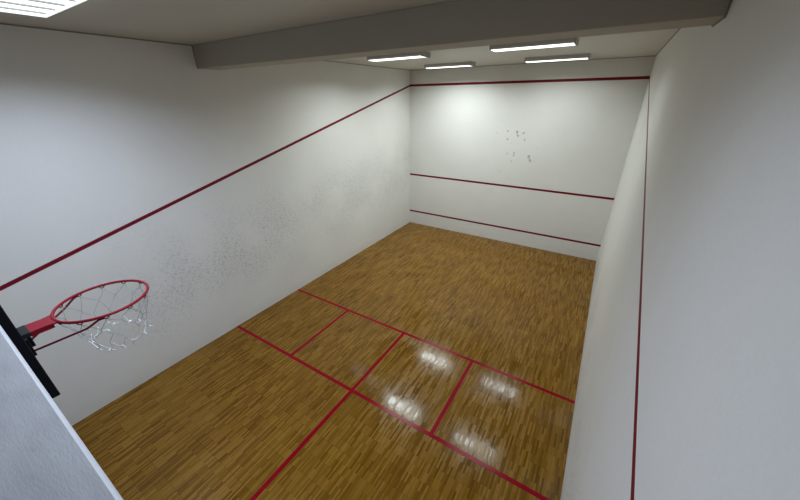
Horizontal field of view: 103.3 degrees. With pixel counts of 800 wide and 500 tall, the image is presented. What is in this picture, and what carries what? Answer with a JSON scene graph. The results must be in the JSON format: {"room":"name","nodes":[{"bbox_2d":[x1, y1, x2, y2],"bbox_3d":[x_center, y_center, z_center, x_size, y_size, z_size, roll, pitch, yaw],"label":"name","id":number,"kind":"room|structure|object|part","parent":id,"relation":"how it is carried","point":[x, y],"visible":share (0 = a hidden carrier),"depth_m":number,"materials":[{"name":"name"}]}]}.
{"room":"sports hall","nodes":[
{"label":"sports hall","id":0,"kind":"room"},
{"bbox_2d":[0,325,122,499],"bbox_3d":[-2.245,1.653,2.236,6.125,3.600,0.220,15,30,29],"label":"wall","id":1,"kind":"structure","parent":0,"point":[42,456],"depth_m":0.64,"materials":[{"name":"paint"}]},
{"bbox_2d":[0,279,153,398],"bbox_3d":[-1.915,0.297,1.907,1.100,0.778,0.642,15,30,29],"label":"basketball hoop","id":2,"kind":"object","parent":1,"relation":"attached to","point":[21,338],"visible":1,"depth_m":1.78,"materials":[{"name":"red paint"}]},
{"bbox_3d":[-2.059,0.504,1.750,0.190,0.108,0.034,15,30,29],"label":"mounting plate","id":3,"kind":"part","parent":2,"relation":"part of","materials":[{"name":"black metal"}]},
{"bbox_3d":[-2.018,0.426,1.786,0.124,0.032,0.114,15,30,29],"label":"arm","id":4,"kind":"part","parent":2,"relation":"part of","materials":[{"name":"red paint"}]},
{"bbox_2d":[0,24,409,425],"bbox_3d":[-3.002,-1.057,6.169,0.162,5.085,12.670,15,30,29],"label":"wall","id":5,"kind":"structure","parent":0,"point":[227,193],"depth_m":5.02,"materials":[{"name":"white paint"}]},
{"bbox_2d":[0,23,409,70],"bbox_3d":[-2.956,-3.097,5.136,0.010,0.313,12.350,15,30,29],"label":"trim","id":6,"kind":"structure","parent":5,"relation":"attached to","point":[0,23],"depth_m":4.02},
{"bbox_2d":[72,222,595,499],"bbox_3d":[0.378,1.501,6.769,6.445,0.122,10.075,15,30,29],"label":"floor","id":7,"kind":"structure","parent":0,"point":[429,363],"depth_m":5.05,"materials":[{"name":"brown wood"}]},
{"bbox_2d":[0,0,678,69],"bbox_3d":[-0.368,-2.604,3.571,6.125,0.100,12.350,15,30,29],"label":"ceiling","id":8,"kind":"structure","parent":0,"point":[190,22],"depth_m":3.41,"materials":[{"name":"paint"}]},
{"bbox_2d":[0,0,86,17],"bbox_3d":[-2.756,-1.832,2.238,1.250,0.082,0.620,15,30,29],"label":"ceiling light","id":9,"kind":"object","parent":8,"relation":"attached to","point":[39,8],"visible":1,"depth_m":2.49,"materials":[{"name":"white"}]},
{"bbox_2d":[0,0,70,14],"bbox_3d":[-2.756,-1.810,2.249,1.180,0.010,0.550,15,30,29],"label":"diffuser","id":10,"kind":"object","parent":9,"relation":"attached to","point":[26,7],"depth_m":2.49,"materials":[{"name":"white plastic"}]},
{"bbox_2d":[367,51,430,61],"bbox_3d":[-0.044,-3.730,6.112,1.250,0.086,0.336,15,30,29],"label":"ceiling light","id":11,"kind":"object","parent":8,"relation":"attached to","point":[424,54],"visible":0.92,"depth_m":5.96,"materials":[{"name":"metal"}]},
{"bbox_2d":[369,56,424,60],"bbox_3d":[-0.044,-3.699,6.127,1.208,0.007,0.286,15,30,29],"label":"diffuser","id":12,"kind":"object","parent":11,"relation":"attached to","point":[382,58],"depth_m":6.07,"materials":[{"name":"white plastic"}]},
{"bbox_2d":[424,61,475,68],"bbox_3d":[1.242,-4.633,7.952,1.250,0.086,0.336,15,30,29],"label":"ceiling light","id":13,"kind":"object","parent":8,"relation":"attached to","point":[456,64],"visible":1,"depth_m":7.81,"materials":[{"name":"white metal"}]},
{"bbox_2d":[427,65,469,68],"bbox_3d":[1.242,-4.601,7.968,1.208,0.007,0.286,15,30,29],"label":"diffuser","id":14,"kind":"object","parent":13,"relation":"attached to","point":[428,66],"depth_m":7.92,"materials":[{"name":"white plastic"}]},
{"bbox_2d":[192,0,729,69],"bbox_3d":[-0.463,-2.350,3.521,6.125,0.313,0.355,15,30,29],"label":"ceiling beam","id":15,"kind":"structure","parent":8,"relation":"attached to","point":[454,24],"depth_m":2.81,"materials":[{"name":"paint"}]},
{"bbox_2d":[489,37,578,52],"bbox_3d":[2.056,-3.179,4.915,1.250,0.086,0.336,15,30,29],"label":"ceiling light","id":16,"kind":"object","parent":8,"relation":"attached to","point":[568,41],"visible":0.92,"depth_m":4.79,"materials":[{"name":"white"}]},
{"bbox_2d":[492,43,574,51],"bbox_3d":[2.057,-3.148,4.929,1.208,0.007,0.286,15,30,29],"label":"diffuser","id":17,"kind":"object","parent":16,"relation":"attached to","point":[534,45],"depth_m":4.87,"materials":[{"name":"white plastic"}]},
{"bbox_2d":[524,53,590,62],"bbox_3d":[3.342,-4.082,6.755,1.250,0.086,0.336,15,30,29],"label":"ceiling light","id":18,"kind":"object","parent":8,"relation":"attached to","point":[588,55],"visible":1,"depth_m":6.62,"materials":[{"name":"white"}]},
{"bbox_2d":[527,58,587,62],"bbox_3d":[3.343,-4.051,6.770,1.208,0.007,0.286,15,30,29],"label":"diffuser","id":19,"kind":"object","parent":18,"relation":"attached to","point":[537,59],"depth_m":6.73,"materials":[{"name":"white plastic"}]},
{"bbox_2d":[410,56,655,260],"bbox_3d":[2.983,-2.692,9.409,6.125,5.085,0.162,15,30,29],"label":"wall","id":20,"kind":"structure","parent":0,"point":[533,155],"depth_m":8.96,"materials":[{"name":"white paint"}]},
{"bbox_2d":[410,56,648,70],"bbox_3d":[2.911,-4.857,8.287,6.105,0.010,0.010,15,30,29],"label":"trim","id":21,"kind":"structure","parent":20,"relation":"attached to","point":[640,56],"depth_m":7.90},
{"bbox_2d":[560,0,799,499],"bbox_3d":[2.321,0.339,3.135,0.162,5.085,12.670,15,30,29],"label":"wall","id":22,"kind":"structure","parent":0,"point":[688,388],"depth_m":1.35,"materials":[{"name":"white paint"}]},
{"bbox_2d":[656,0,731,55],"bbox_3d":[2.223,-1.735,2.187,0.012,0.323,12.350,15,30,29],"label":"trim","id":23,"kind":"structure","parent":22,"relation":"attached to","point":[730,1],"depth_m":2.06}
]}

